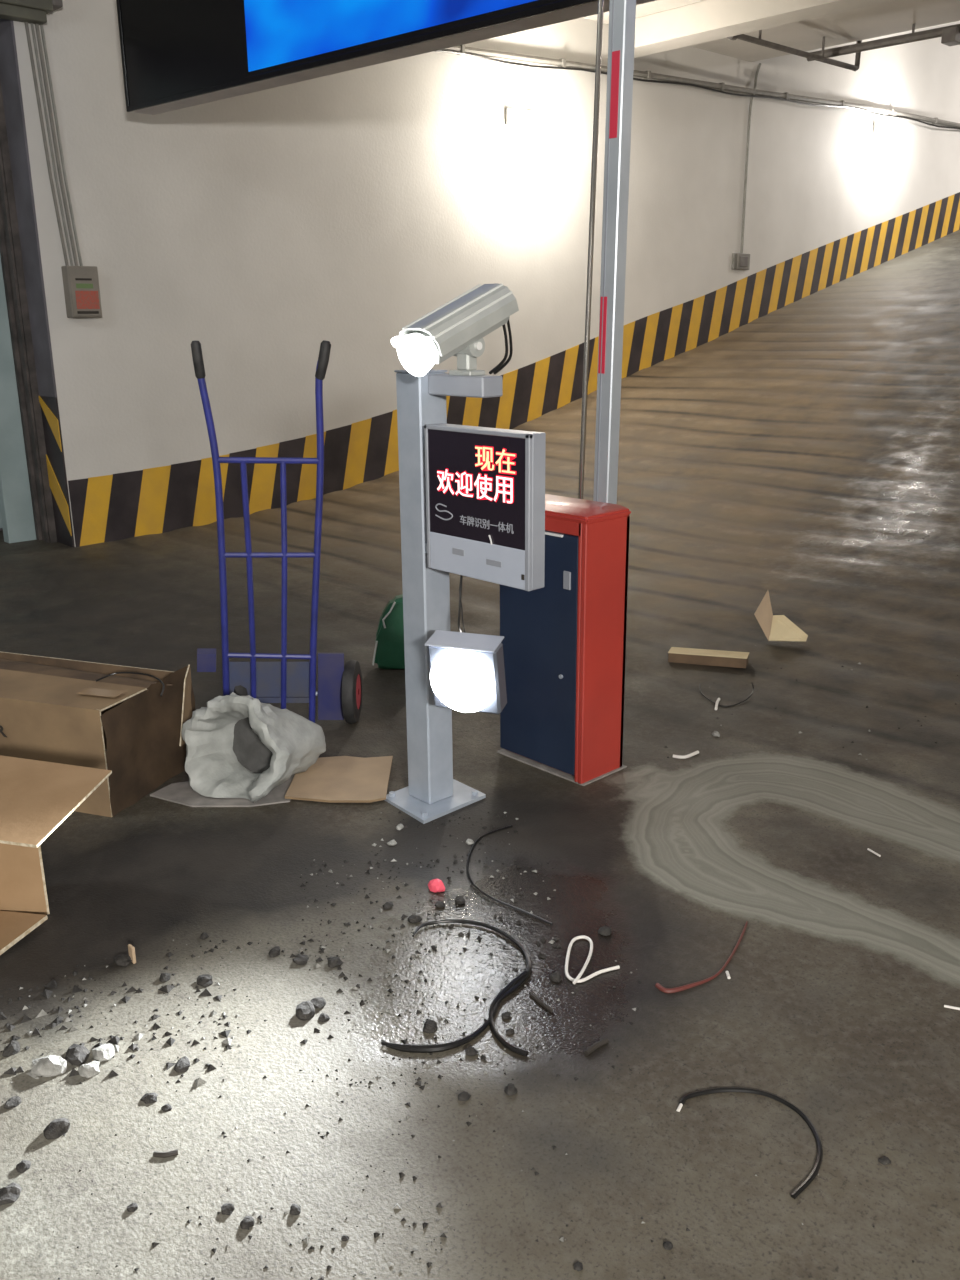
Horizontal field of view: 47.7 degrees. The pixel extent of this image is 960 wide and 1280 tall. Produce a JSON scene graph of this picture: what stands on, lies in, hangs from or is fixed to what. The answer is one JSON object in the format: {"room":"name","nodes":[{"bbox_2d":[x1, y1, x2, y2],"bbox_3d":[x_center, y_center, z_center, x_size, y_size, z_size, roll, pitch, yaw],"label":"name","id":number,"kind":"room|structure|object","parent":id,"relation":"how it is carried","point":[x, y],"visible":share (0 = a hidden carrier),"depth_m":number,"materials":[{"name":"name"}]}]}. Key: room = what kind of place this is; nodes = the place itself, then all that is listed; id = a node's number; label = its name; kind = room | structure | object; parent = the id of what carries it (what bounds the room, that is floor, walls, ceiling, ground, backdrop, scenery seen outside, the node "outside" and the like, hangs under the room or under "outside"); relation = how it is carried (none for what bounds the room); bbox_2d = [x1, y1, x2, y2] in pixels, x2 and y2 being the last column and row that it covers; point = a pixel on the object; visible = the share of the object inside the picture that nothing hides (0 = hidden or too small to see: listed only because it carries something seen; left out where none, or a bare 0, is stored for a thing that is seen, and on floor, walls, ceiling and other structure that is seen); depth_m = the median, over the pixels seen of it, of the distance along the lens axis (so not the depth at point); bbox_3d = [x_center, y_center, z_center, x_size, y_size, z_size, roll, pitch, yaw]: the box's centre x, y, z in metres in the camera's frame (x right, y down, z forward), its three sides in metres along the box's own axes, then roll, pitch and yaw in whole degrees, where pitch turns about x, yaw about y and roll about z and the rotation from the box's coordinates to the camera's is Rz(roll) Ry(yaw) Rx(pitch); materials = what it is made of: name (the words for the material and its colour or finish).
{"room":"underground parking garage","nodes":[
{"label":"underground parking garage","id":0,"kind":"room"},
{"bbox_2d":[0,254,35,530],"bbox_3d":[-6.554,-1.833,4.640,9.300,4.200,0.980,-15,22,-41],"label":"wall","id":1,"kind":"structure","parent":0,"point":[0,254],"depth_m":7.82,"materials":[{"name":"grey paint"}]},
{"bbox_2d":[0,255,36,542],"bbox_3d":[-3.313,-2.293,7.320,0.195,3.300,0.100,-15,22,-41],"label":"trim","id":2,"kind":"structure","parent":1,"relation":"attached to","point":[16,509],"depth_m":7.58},
{"bbox_2d":[0,80,56,542],"bbox_3d":[-3.122,-2.682,7.217,0.105,4.100,0.210,-15,22,-41],"label":"trim","id":3,"kind":"structure","parent":1,"relation":"attached to","point":[10,246],"depth_m":7.37,"materials":[{"name":"metal"}]},
{"bbox_2d":[0,230,959,1279],"bbox_3d":[6.453,-3.733,9.989,36.000,4.374,12.600,-15,22,-41],"label":"floor","id":4,"kind":"structure","parent":0,"point":[806,453],"depth_m":2.84,"materials":[{"name":"concrete"}]},
{"bbox_2d":[0,1182,21,1204],"bbox_3d":[-0.843,0.987,1.938,0.045,0.024,0.041,-7,18,-21],"label":"rubble piece","id":5,"kind":"object","parent":4,"relation":"on","point":[10,1193],"visible":1,"depth_m":1.93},
{"bbox_2d":[2,1040,19,1056],"bbox_3d":[-1.006,0.875,2.325,0.039,0.022,0.033,-15,22,-41],"label":"rubble piece","id":6,"kind":"object","parent":4,"relation":"on","point":[13,1047],"visible":1,"depth_m":2.32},
{"bbox_2d":[3,1096,20,1108],"bbox_3d":[-0.936,0.925,2.167,0.036,0.015,0.027,-15,22,-41],"label":"rubble piece","id":7,"kind":"object","parent":4,"relation":"on","point":[12,1102],"visible":1,"depth_m":2.16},
{"bbox_2d":[16,1160,30,1172],"bbox_3d":[-0.843,0.971,2.006,0.028,0.015,0.027,-15,22,-41],"label":"rubble piece","id":8,"kind":"object","parent":4,"relation":"on","point":[24,1165],"visible":1,"depth_m":2.00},
{"bbox_2d":[30,1055,66,1076],"bbox_3d":[-0.901,0.885,2.266,0.077,0.034,0.049,2,17,9],"label":"rubble piece","id":9,"kind":"object","parent":4,"relation":"on","point":[50,1065],"visible":1,"depth_m":2.25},
{"bbox_2d":[0,755,111,954],"bbox_3d":[-1.358,0.548,2.768,0.931,0.402,0.459,4,17,15],"label":"carton","id":10,"kind":"object","parent":4,"relation":"on","point":[36,797],"visible":1,"depth_m":2.74,"materials":[{"name":"cardboard"}]},
{"bbox_2d":[43,1118,69,1139],"bbox_3d":[-0.815,0.939,2.092,0.053,0.028,0.041,-15,22,-41],"label":"rubble piece","id":11,"kind":"object","parent":4,"relation":"on","point":[55,1129],"visible":1,"depth_m":2.08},
{"bbox_2d":[65,1044,89,1065],"bbox_3d":[-0.855,0.877,2.302,0.047,0.029,0.057,-1,17,-2],"label":"rubble piece","id":12,"kind":"object","parent":4,"relation":"on","point":[76,1054],"visible":0.99,"depth_m":2.29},
{"bbox_2d":[78,1061,99,1077],"bbox_3d":[-0.813,0.892,2.261,0.044,0.022,0.046,-15,22,-41],"label":"rubble piece","id":13,"kind":"object","parent":4,"relation":"on","point":[91,1069],"visible":1,"depth_m":2.25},
{"bbox_2d":[0,652,194,816],"bbox_3d":[-1.771,0.259,3.825,1.540,0.372,0.484,5,18,19],"label":"carton","id":14,"kind":"object","parent":4,"relation":"on","point":[55,710],"visible":0.88,"depth_m":3.50,"materials":[{"name":"cardboard"}]},
{"bbox_2d":[96,672,164,696],"bbox_3d":[-1.113,0.137,3.549,0.302,0.022,0.105,9,19,29],"label":"wire","id":15,"kind":"object","parent":14,"relation":"on","point":[158,679],"visible":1,"depth_m":3.60,"materials":[{"name":"black"}]},
{"bbox_2d":[92,1043,114,1061],"bbox_3d":[-0.801,0.877,2.310,0.045,0.022,0.053,-15,22,-41],"label":"rubble piece","id":16,"kind":"object","parent":4,"relation":"on","point":[104,1052],"visible":1,"depth_m":2.30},
{"bbox_2d":[113,953,131,966],"bbox_3d":[-0.868,0.778,2.648,0.045,0.022,0.045,-15,22,-41],"label":"rubble piece","id":17,"kind":"object","parent":4,"relation":"on","point":[121,959],"visible":1,"depth_m":2.64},
{"bbox_2d":[128,944,135,963],"bbox_3d":[-0.848,0.765,2.646,0.008,0.045,0.024,-15,22,-41],"label":"chip","id":18,"kind":"object","parent":4,"relation":"on","point":[131,949],"visible":1,"depth_m":2.64,"materials":[{"name":"wood"}]},
{"bbox_2d":[127,1203,137,1211],"bbox_3d":[-0.612,1.000,1.912,0.020,0.011,0.018,-15,22,-41],"label":"rubble piece","id":19,"kind":"object","parent":4,"relation":"on","point":[132,1207],"visible":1,"depth_m":1.91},
{"bbox_2d":[140,1092,157,1103],"bbox_3d":[-0.665,0.919,2.178,0.034,0.014,0.027,-3,17,-9],"label":"rubble piece","id":20,"kind":"object","parent":4,"relation":"on","point":[148,1098],"visible":1,"depth_m":2.17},
{"bbox_2d":[159,973,170,982],"bbox_3d":[-0.749,0.800,2.579,0.026,0.016,0.030,-5,17,-14],"label":"rubble piece","id":21,"kind":"object","parent":4,"relation":"on","point":[164,977],"visible":1,"depth_m":2.57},
{"bbox_2d":[153,1149,177,1157],"bbox_3d":[-0.589,0.963,2.033,0.047,0.010,0.015,-2,17,-6],"label":"stick","id":22,"kind":"object","parent":4,"relation":"on","point":[174,1152],"visible":1,"depth_m":2.03,"materials":[{"name":"grey"}]},
{"bbox_2d":[161,1104,171,1111],"bbox_3d":[-0.622,0.928,2.153,0.021,0.011,0.022,-7,18,-22],"label":"rubble piece","id":23,"kind":"object","parent":4,"relation":"on","point":[167,1107],"visible":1,"depth_m":2.15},
{"bbox_2d":[174,1056,189,1072],"bbox_3d":[-0.625,0.889,2.273,0.034,0.017,0.041,-7,18,-19],"label":"rubble piece","id":24,"kind":"object","parent":4,"relation":"on","point":[183,1064],"visible":1,"depth_m":2.26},
{"bbox_2d":[200,932,208,939],"bbox_3d":[-0.701,0.750,2.755,0.026,0.013,0.027,-15,22,-41],"label":"rubble piece","id":25,"kind":"object","parent":4,"relation":"on","point":[203,936],"visible":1,"depth_m":2.75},
{"bbox_2d":[197,974,212,986],"bbox_3d":[-0.650,0.803,2.564,0.037,0.018,0.040,-15,22,-41],"label":"rubble piece","id":26,"kind":"object","parent":4,"relation":"on","point":[205,980],"visible":1,"depth_m":2.56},
{"bbox_2d":[150,774,294,806],"bbox_3d":[-0.831,0.501,3.596,0.511,0.006,0.269,-4,17,-11],"label":"cardboard underlay","id":27,"kind":"object","parent":4,"relation":"on","point":[182,793],"visible":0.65,"depth_m":3.54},
{"bbox_2d":[182,692,325,802],"bbox_3d":[-0.743,0.306,3.636,0.423,0.334,0.428,10,19,31],"label":"woven sack","id":28,"kind":"object","parent":27,"relation":"on","point":[237,746],"visible":1,"depth_m":3.59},
{"bbox_2d":[221,1203,234,1214],"bbox_3d":[-0.444,0.999,1.905,0.024,0.013,0.024,-15,22,-41],"label":"rubble piece","id":29,"kind":"object","parent":4,"relation":"on","point":[227,1208],"visible":1,"depth_m":1.90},
{"bbox_2d":[240,1216,254,1228],"bbox_3d":[-0.403,1.007,1.876,0.025,0.012,0.023,-15,22,-41],"label":"rubble piece","id":30,"kind":"object","parent":4,"relation":"on","point":[247,1222],"visible":1,"depth_m":1.87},
{"bbox_2d":[269,946,279,957],"bbox_3d":[-0.506,0.768,2.678,0.031,0.016,0.026,-9,19,-27],"label":"rubble piece","id":31,"kind":"object","parent":4,"relation":"on","point":[275,951],"visible":1,"depth_m":2.67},
{"bbox_2d":[191,340,362,723],"bbox_3d":[-0.747,-0.337,3.907,0.606,1.440,0.408,-3,17,-7],"label":"hand truck","id":32,"kind":"object","parent":4,"relation":"on","point":[339,693],"visible":0.81,"depth_m":3.96,"materials":[{"name":"blue metal"}]},
{"bbox_2d":[290,1204,300,1214],"bbox_3d":[-0.325,0.998,1.905,0.020,0.012,0.024,-2,17,-5],"label":"rubble piece","id":33,"kind":"object","parent":4,"relation":"on","point":[295,1209],"visible":1,"depth_m":1.90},
{"bbox_2d":[293,954,308,964],"bbox_3d":[-0.437,0.777,2.644,0.040,0.017,0.033,-3,17,-9],"label":"rubble piece","id":34,"kind":"object","parent":4,"relation":"on","point":[299,959],"visible":1,"depth_m":2.63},
{"bbox_2d":[296,1001,314,1020],"bbox_3d":[-0.393,0.833,2.443,0.050,0.025,0.047,-15,22,-41],"label":"rubble piece","id":35,"kind":"object","parent":4,"relation":"on","point":[305,1010],"visible":1,"depth_m":2.43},
{"bbox_2d":[310,997,325,1008],"bbox_3d":[-0.371,0.827,2.477,0.037,0.017,0.035,6,18,21],"label":"rubble piece","id":36,"kind":"object","parent":4,"relation":"on","point":[319,1002],"visible":0.94,"depth_m":2.47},
{"bbox_2d":[318,1013,329,1021],"bbox_3d":[-0.350,0.843,2.428,0.027,0.013,0.026,-15,22,-41],"label":"rubble piece","id":37,"kind":"object","parent":4,"relation":"on","point":[323,1017],"visible":1,"depth_m":2.42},
{"bbox_2d":[327,957,342,967],"bbox_3d":[-0.354,0.779,2.634,0.034,0.018,0.036,-15,22,-41],"label":"rubble piece","id":38,"kind":"object","parent":4,"relation":"on","point":[333,962],"visible":1,"depth_m":2.62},
{"bbox_2d":[285,756,392,802],"bbox_3d":[-0.466,0.466,3.666,0.330,0.008,0.370,0,17,1],"label":"cardboard sheet","id":39,"kind":"object","parent":4,"relation":"on","point":[336,779],"visible":0.93,"depth_m":3.63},
{"bbox_2d":[341,1235,348,1240],"bbox_3d":[-0.230,1.017,1.847,0.013,0.007,0.011,3,17,12],"label":"rubble piece","id":40,"kind":"object","parent":4,"relation":"on","point":[344,1237],"visible":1,"depth_m":1.84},
{"bbox_2d":[382,902,393,909],"bbox_3d":[-0.245,0.705,2.888,0.033,0.014,0.027,-15,22,-41],"label":"rubble piece","id":41,"kind":"object","parent":4,"relation":"on","point":[387,905],"visible":1,"depth_m":2.88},
{"bbox_2d":[372,594,404,668],"bbox_3d":[-0.353,-0.029,4.827,0.260,0.345,0.097,-2,17,-5],"label":"bag","id":42,"kind":"object","parent":4,"relation":"on","point":[389,653],"visible":0.49,"depth_m":4.79,"materials":[{"name":"green"}]},
{"bbox_2d":[387,840,396,845],"bbox_3d":[-0.262,0.604,3.233,0.026,0.013,0.028,-15,22,-41],"label":"rubble piece","id":43,"kind":"object","parent":4,"relation":"on","point":[392,842],"visible":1,"depth_m":3.23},
{"bbox_2d":[396,824,403,829],"bbox_3d":[-0.246,0.574,3.333,0.021,0.013,0.026,8,19,28],"label":"rubble piece","id":44,"kind":"object","parent":4,"relation":"on","point":[399,826],"visible":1,"depth_m":3.33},
{"bbox_2d":[408,915,421,923],"bbox_3d":[-0.171,0.723,2.824,0.034,0.016,0.031,-10,19,-28],"label":"rubble piece","id":45,"kind":"object","parent":4,"relation":"on","point":[412,919],"visible":1,"depth_m":2.81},
{"bbox_2d":[423,1020,436,1033],"bbox_3d":[-0.111,0.850,2.390,0.036,0.018,0.032,-15,22,-41],"label":"rubble piece","id":46,"kind":"object","parent":4,"relation":"on","point":[430,1026],"visible":1,"depth_m":2.38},
{"bbox_2d":[428,879,444,892],"bbox_3d":[-0.119,0.669,2.978,0.044,0.030,0.052,-15,22,-41],"label":"scrap","id":47,"kind":"object","parent":4,"relation":"on","point":[435,885],"visible":1,"depth_m":2.97,"materials":[{"name":"red"}]},
{"bbox_2d":[435,901,444,907],"bbox_3d":[-0.107,0.703,2.892,0.028,0.013,0.022,-3,17,-7],"label":"rubble piece","id":48,"kind":"object","parent":4,"relation":"on","point":[440,904],"visible":1,"depth_m":2.88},
{"bbox_2d":[385,369,502,823],"bbox_3d":[-0.104,-0.116,3.287,0.280,1.358,0.395,-15,22,-41],"label":"post","id":49,"kind":"object","parent":4,"relation":"on","point":[432,792],"visible":0.87,"depth_m":3.31,"materials":[{"name":"grey metal"}]},
{"bbox_2d":[391,283,518,376],"bbox_3d":[-0.070,-0.854,2.988,0.361,0.246,0.177,-15,22,-41],"label":"camera","id":50,"kind":"object","parent":49,"relation":"on","point":[458,327],"visible":1,"depth_m":2.94,"materials":[{"name":"grey"}]},
{"bbox_2d":[391,336,399,347],"bbox_3d":[-0.227,-0.807,2.940,0.021,0.030,0.029,-15,22,-41],"label":"lamp","id":51,"kind":"object","parent":50,"relation":"attached to","point":[394,341],"depth_m":2.93,"materials":[{"name":"white"}]},
{"bbox_2d":[397,333,434,376],"bbox_3d":[-0.169,-0.762,2.904,0.071,0.113,0.116,-15,22,-41],"label":"lamp","id":52,"kind":"object","parent":50,"relation":"attached to","point":[416,351],"depth_m":2.88,"materials":[{"name":"white"}]},
{"bbox_2d":[424,630,506,713],"bbox_3d":[-0.051,0.078,3.199,0.282,0.228,0.243,6,18,20],"label":"lamp","id":53,"kind":"object","parent":49,"relation":"attached to","point":[467,670],"visible":1,"depth_m":3.09,"materials":[{"name":"grey"}]},
{"bbox_2d":[424,630,503,652],"bbox_3d":[-0.045,0.003,3.091,0.210,0.022,0.091,6,18,20],"label":"hood","id":54,"kind":"object","parent":53,"relation":"attached to","point":[440,641],"depth_m":3.08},
{"bbox_2d":[424,423,545,632],"bbox_3d":[0.005,-0.298,3.063,0.092,0.594,0.456,-15,22,-41],"label":"display box","id":55,"kind":"object","parent":49,"relation":"attached to","point":[485,486],"visible":1,"depth_m":2.96,"materials":[{"name":"black plastic"}]},
{"bbox_2d":[381,919,530,1052],"bbox_3d":[-0.036,0.802,2.556,0.308,0.016,0.529,1,17,5],"label":"cable","id":56,"kind":"object","parent":4,"relation":"on","point":[451,1045],"visible":1,"depth_m":2.43,"materials":[{"name":"black plastic"}]},
{"bbox_2d":[454,896,464,903],"bbox_3d":[-0.053,0.696,2.909,0.027,0.016,0.031,-15,22,-41],"label":"rubble piece","id":57,"kind":"object","parent":4,"relation":"on","point":[459,899],"visible":1,"depth_m":2.90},
{"bbox_2d":[458,1091,470,1100],"bbox_3d":[-0.031,0.914,2.178,0.027,0.012,0.022,0,17,1],"label":"rubble piece","id":58,"kind":"object","parent":4,"relation":"on","point":[463,1096],"visible":1,"depth_m":2.17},
{"bbox_2d":[466,839,473,844],"bbox_3d":[-0.030,0.601,3.235,0.022,0.013,0.024,-15,22,-41],"label":"rubble piece","id":59,"kind":"object","parent":4,"relation":"on","point":[468,841],"visible":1,"depth_m":3.23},
{"bbox_2d":[465,1046,477,1055],"bbox_3d":[-0.018,0.874,2.310,0.030,0.015,0.022,2,17,7],"label":"rubble piece","id":60,"kind":"object","parent":4,"relation":"on","point":[470,1051],"visible":1,"depth_m":2.30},
{"bbox_2d":[0,645,957,1279],"bbox_3d":[0.365,0.506,3.432,2.109,0.086,4.085,6,18,22],"label":"gravel","id":61,"kind":"object","parent":4,"relation":"on","point":[115,1040],"visible":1,"depth_m":2.44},
{"bbox_2d":[502,1012,510,1018],"bbox_3d":[0.057,0.840,2.430,0.023,0.010,0.021,-15,22,-41],"label":"rubble piece","id":62,"kind":"object","parent":4,"relation":"on","point":[505,1015],"visible":1,"depth_m":2.42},
{"bbox_2d":[489,970,527,1055],"bbox_3d":[0.064,0.833,2.438,0.088,0.017,0.300,0,17,2],"label":"cable","id":63,"kind":"object","parent":4,"relation":"on","point":[515,980],"visible":1,"depth_m":2.40,"materials":[{"name":"black plastic"}]},
{"bbox_2d":[466,825,552,924],"bbox_3d":[0.055,0.656,3.053,0.180,0.006,0.576,-3,17,-8],"label":"cable","id":64,"kind":"object","parent":4,"relation":"on","point":[510,826],"visible":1,"depth_m":2.96,"materials":[{"name":"black plastic"}]},
{"bbox_2d":[506,1028,513,1034],"bbox_3d":[0.066,0.856,2.377,0.019,0.009,0.015,-1,17,-1],"label":"rubble piece","id":65,"kind":"object","parent":4,"relation":"on","point":[508,1031],"visible":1,"depth_m":2.37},
{"bbox_2d":[504,1083,517,1095],"bbox_3d":[0.063,0.908,2.194,0.028,0.014,0.025,-9,18,-25],"label":"rubble piece","id":66,"kind":"object","parent":4,"relation":"on","point":[510,1089],"visible":1,"depth_m":2.19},
{"bbox_2d":[529,992,552,1012],"bbox_3d":[0.138,0.826,2.475,0.010,0.008,0.083,-11,20,-32],"label":"stick","id":67,"kind":"object","parent":4,"relation":"on","point":[531,994],"visible":1,"depth_m":2.47,"materials":[{"name":"grey"}]},
{"bbox_2d":[550,971,561,981],"bbox_3d":[0.180,0.795,2.568,0.029,0.016,0.030,-15,22,-41],"label":"rubble piece","id":68,"kind":"object","parent":4,"relation":"on","point":[556,977],"visible":1,"depth_m":2.56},
{"bbox_2d":[497,0,635,785],"bbox_3d":[0.325,-1.423,3.348,0.389,3.820,0.415,-15,22,-41],"label":"gate","id":69,"kind":"object","parent":4,"relation":"on","point":[564,641],"visible":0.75,"depth_m":3.58,"materials":[{"name":"red metal"}]},
{"bbox_2d":[574,1262,582,1270],"bbox_3d":[0.162,1.031,1.787,0.015,0.007,0.018,0,17,3],"label":"rubble piece","id":70,"kind":"object","parent":4,"relation":"on","point":[578,1266],"visible":1,"depth_m":1.78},
{"bbox_2d":[578,0,603,498],"bbox_3d":[0.388,-1.115,3.829,0.019,2.944,0.087,-15,22,-41],"label":"metal rod","id":71,"kind":"object","parent":4,"relation":"on","point":[600,2],"visible":0.68,"depth_m":3.75,"materials":[{"name":"silver metal"}]},
{"bbox_2d":[565,935,619,983],"bbox_3d":[0.243,0.773,2.637,0.137,0.016,0.180,-8,18,-23],"label":"wire","id":72,"kind":"object","parent":4,"relation":"on","point":[577,979],"visible":1,"depth_m":2.60,"materials":[{"name":"white"}]},
{"bbox_2d":[584,1037,608,1055],"bbox_3d":[0.249,0.869,2.320,0.066,0.012,0.014,-14,21,-39],"label":"stick","id":73,"kind":"object","parent":4,"relation":"on","point":[605,1040],"visible":1,"depth_m":2.31,"materials":[{"name":"grey"}]},
{"bbox_2d":[598,926,611,935],"bbox_3d":[0.318,0.737,2.756,0.034,0.017,0.036,-15,22,-41],"label":"rubble piece","id":74,"kind":"object","parent":4,"relation":"on","point":[605,931],"visible":1,"depth_m":2.75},
{"bbox_2d":[663,1241,672,1249],"bbox_3d":[0.316,1.017,1.824,0.017,0.010,0.018,2,17,9],"label":"rubble piece","id":75,"kind":"object","parent":4,"relation":"on","point":[667,1245],"visible":1,"depth_m":1.82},
{"bbox_2d":[673,751,698,758],"bbox_3d":[0.736,0.409,3.854,0.107,0.013,0.034,-6,17,-19],"label":"scrap","id":76,"kind":"object","parent":4,"relation":"on","point":[695,752],"visible":1,"depth_m":3.84,"materials":[{"name":"white plastic"}]},
{"bbox_2d":[655,921,747,992],"bbox_3d":[0.573,0.775,2.636,0.397,0.012,0.087,-15,22,-41],"label":"wire","id":77,"kind":"object","parent":4,"relation":"on","point":[660,987],"visible":1,"depth_m":2.54,"materials":[{"name":"red"}]},
{"bbox_2d":[668,647,748,667],"bbox_3d":[1.016,0.078,4.828,0.346,0.056,0.089,5,18,19],"label":"carton","id":78,"kind":"object","parent":4,"relation":"on","point":[734,659],"visible":1,"depth_m":4.80,"materials":[{"name":"cardboard"}]},
{"bbox_2d":[711,731,719,736],"bbox_3d":[0.880,0.347,4.042,0.027,0.016,0.035,-15,22,-41],"label":"rubble piece","id":79,"kind":"object","parent":4,"relation":"on","point":[715,733],"visible":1,"depth_m":4.04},
{"bbox_2d":[699,683,753,706],"bbox_3d":[1.003,0.219,4.400,0.221,0.043,0.199,2,17,9],"label":"wire","id":80,"kind":"object","parent":4,"relation":"on","point":[751,683],"visible":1,"depth_m":4.38,"materials":[{"name":"black"}]},
{"bbox_2d":[679,1087,822,1198],"bbox_3d":[0.549,0.937,2.084,0.182,0.010,0.303,-11,19,-32],"label":"cable","id":81,"kind":"object","parent":4,"relation":"on","point":[806,1183],"visible":1,"depth_m":2.13,"materials":[{"name":"black plastic"}]},
{"bbox_2d":[754,590,807,641],"bbox_3d":[1.394,-0.108,5.014,0.247,0.240,0.062,5,18,19],"label":"cardboard","id":82,"kind":"object","parent":4,"relation":"on","point":[775,627],"visible":1,"depth_m":5.03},
{"bbox_2d":[878,1156,890,1164],"bbox_3d":[0.746,0.960,2.002,0.022,0.010,0.022,-15,22,-41],"label":"rubble piece","id":83,"kind":"object","parent":4,"relation":"on","point":[884,1160],"visible":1,"depth_m":2.00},
{"bbox_2d":[944,1005,959,1009],"bbox_3d":[1.063,0.828,2.443,0.033,0.006,0.006,5,18,20],"label":"scrap","id":84,"kind":"object","parent":4,"relation":"on","point":[945,1006],"visible":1,"depth_m":2.44,"materials":[{"name":"white plastic"}]},
{"bbox_2d":[13,0,959,546],"bbox_3d":[6.847,-7.512,15.279,26.960,9.200,0.270,-15,22,-41],"label":"wall","id":85,"kind":"structure","parent":0,"point":[262,228],"depth_m":8.83,"materials":[{"name":"white paint"}]},
{"bbox_2d":[0,19,56,396],"bbox_3d":[-2.944,-3.128,6.921,0.015,3.080,0.269,-15,22,-41],"label":"trim","id":86,"kind":"structure","parent":85,"relation":"attached to","point":[9,68],"depth_m":7.00,"materials":[{"name":"grey paint"}]},
{"bbox_2d":[0,0,62,24],"bbox_3d":[-3.231,-3.845,6.132,1.700,0.410,0.150,-15,22,-41],"label":"cable tray","id":87,"kind":"object","parent":85,"relation":"attached to","point":[30,11],"visible":1,"depth_m":6.58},
{"bbox_2d":[24,22,68,265],"bbox_3d":[-2.748,-3.126,6.892,0.112,1.432,0.022,-15,22,-41],"label":"vertical conduit","id":88,"kind":"object","parent":85,"relation":"attached to","point":[26,23],"visible":0.93,"depth_m":6.87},
{"bbox_2d":[30,23,72,265],"bbox_3d":[-2.724,-3.132,6.914,0.105,1.431,0.018,-15,22,-41],"label":"vertical conduit","id":89,"kind":"object","parent":85,"relation":"attached to","point":[32,25],"visible":0.88,"depth_m":6.89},
{"bbox_2d":[35,24,77,265],"bbox_3d":[-2.701,-3.139,6.934,0.113,1.432,0.024,-15,22,-41],"label":"vertical conduit","id":90,"kind":"object","parent":85,"relation":"attached to","point":[36,25],"visible":0.86,"depth_m":6.91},
{"bbox_2d":[39,396,74,546],"bbox_3d":[-2.926,-1.162,7.502,0.017,1.020,0.269,-15,22,-41],"label":"trim","id":91,"kind":"structure","parent":85,"relation":"attached to","point":[55,460],"depth_m":7.49,"materials":[{"name":"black paint"}]},
{"bbox_2d":[40,25,82,265],"bbox_3d":[-2.679,-3.145,6.954,0.111,1.431,0.020,-15,22,-41],"label":"vertical conduit","id":92,"kind":"object","parent":85,"relation":"attached to","point":[41,26],"visible":0.86,"depth_m":6.93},
{"bbox_2d":[61,266,101,317],"bbox_3d":[-2.634,-2.306,7.193,0.210,0.325,0.104,-15,22,-41],"label":"switch box","id":93,"kind":"object","parent":85,"relation":"attached to","point":[80,283],"visible":1,"depth_m":7.15,"materials":[{"name":"grey"}]},
{"bbox_2d":[68,192,959,546],"bbox_3d":[4.079,-4.622,13.195,19.025,4.392,0.003,-15,22,-41],"label":"hazard stripe","id":94,"kind":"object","parent":85,"relation":"attached to","point":[119,506],"depth_m":9.96,"materials":[{"name":"yellow paint"}]},
{"bbox_2d":[505,107,537,128],"bbox_3d":[0.375,-4.566,9.488,0.320,0.140,0.120,-15,22,-41],"label":"wall lamp","id":95,"kind":"object","parent":85,"relation":"attached to","point":[519,118],"visible":1,"depth_m":9.43,"materials":[{"name":"white plastic"}]},
{"bbox_2d":[435,44,959,128],"bbox_3d":[4.044,-6.290,12.636,15.003,0.747,0.068,-15,22,-41],"label":"conduit","id":96,"kind":"object","parent":85,"relation":"attached to","point":[562,63],"visible":0.78,"depth_m":10.89,"materials":[{"name":"black"}]},
{"bbox_2d":[731,253,749,269],"bbox_3d":[2.930,-4.234,12.138,0.320,0.170,0.058,-15,22,-41],"label":"junction box","id":97,"kind":"object","parent":85,"relation":"attached to","point":[740,261],"visible":1,"depth_m":12.08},
{"bbox_2d":[740,63,760,252],"bbox_3d":[2.978,-5.258,11.884,0.177,1.936,0.060,-15,22,-41],"label":"conduit","id":98,"kind":"object","parent":85,"relation":"attached to","point":[759,65],"visible":1,"depth_m":11.84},
{"bbox_2d":[634,0,892,57],"bbox_3d":[4.734,-4.623,6.721,0.330,0.240,9.949,-15,22,-41],"label":"beam","id":99,"kind":"structure","parent":85,"relation":"attached to","point":[707,20],"depth_m":9.29,"materials":[{"name":"paint"}]},
{"bbox_2d":[873,122,893,136],"bbox_3d":[5.045,-6.379,13.555,0.320,0.140,0.120,-15,22,-41],"label":"wall lamp","id":100,"kind":"object","parent":85,"relation":"attached to","point":[879,129],"visible":1,"depth_m":13.49,"materials":[{"name":"white plastic"}]},
{"bbox_2d":[582,0,959,61],"bbox_3d":[6.688,-7.756,8.494,36.400,4.724,11.400,-15,22,-41],"label":"ceiling","id":101,"kind":"structure","parent":0,"point":[895,16],"depth_m":10.15,"materials":[{"name":"paint"}]},
{"bbox_2d":[116,0,656,114],"bbox_3d":[0.184,-3.387,4.632,6.200,1.360,0.191,14,22,40],"label":"overhead sign","id":102,"kind":"object","parent":101,"relation":"hanging from","point":[176,54],"visible":1,"depth_m":5.74,"materials":[{"name":"black"}]},
{"bbox_2d":[727,30,861,70],"bbox_3d":[3.015,-5.704,10.288,2.248,0.323,0.090,-15,22,-41],"label":"pipe","id":103,"kind":"object","parent":101,"relation":"hanging from","point":[758,41],"visible":0.77,"depth_m":10.35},
{"bbox_2d":[807,24,959,60],"bbox_3d":[5.212,-5.306,8.977,0.180,0.240,5.521,-15,22,-41],"label":"pipe","id":104,"kind":"object","parent":101,"relation":"hanging from","point":[950,35],"visible":0.93,"depth_m":10.19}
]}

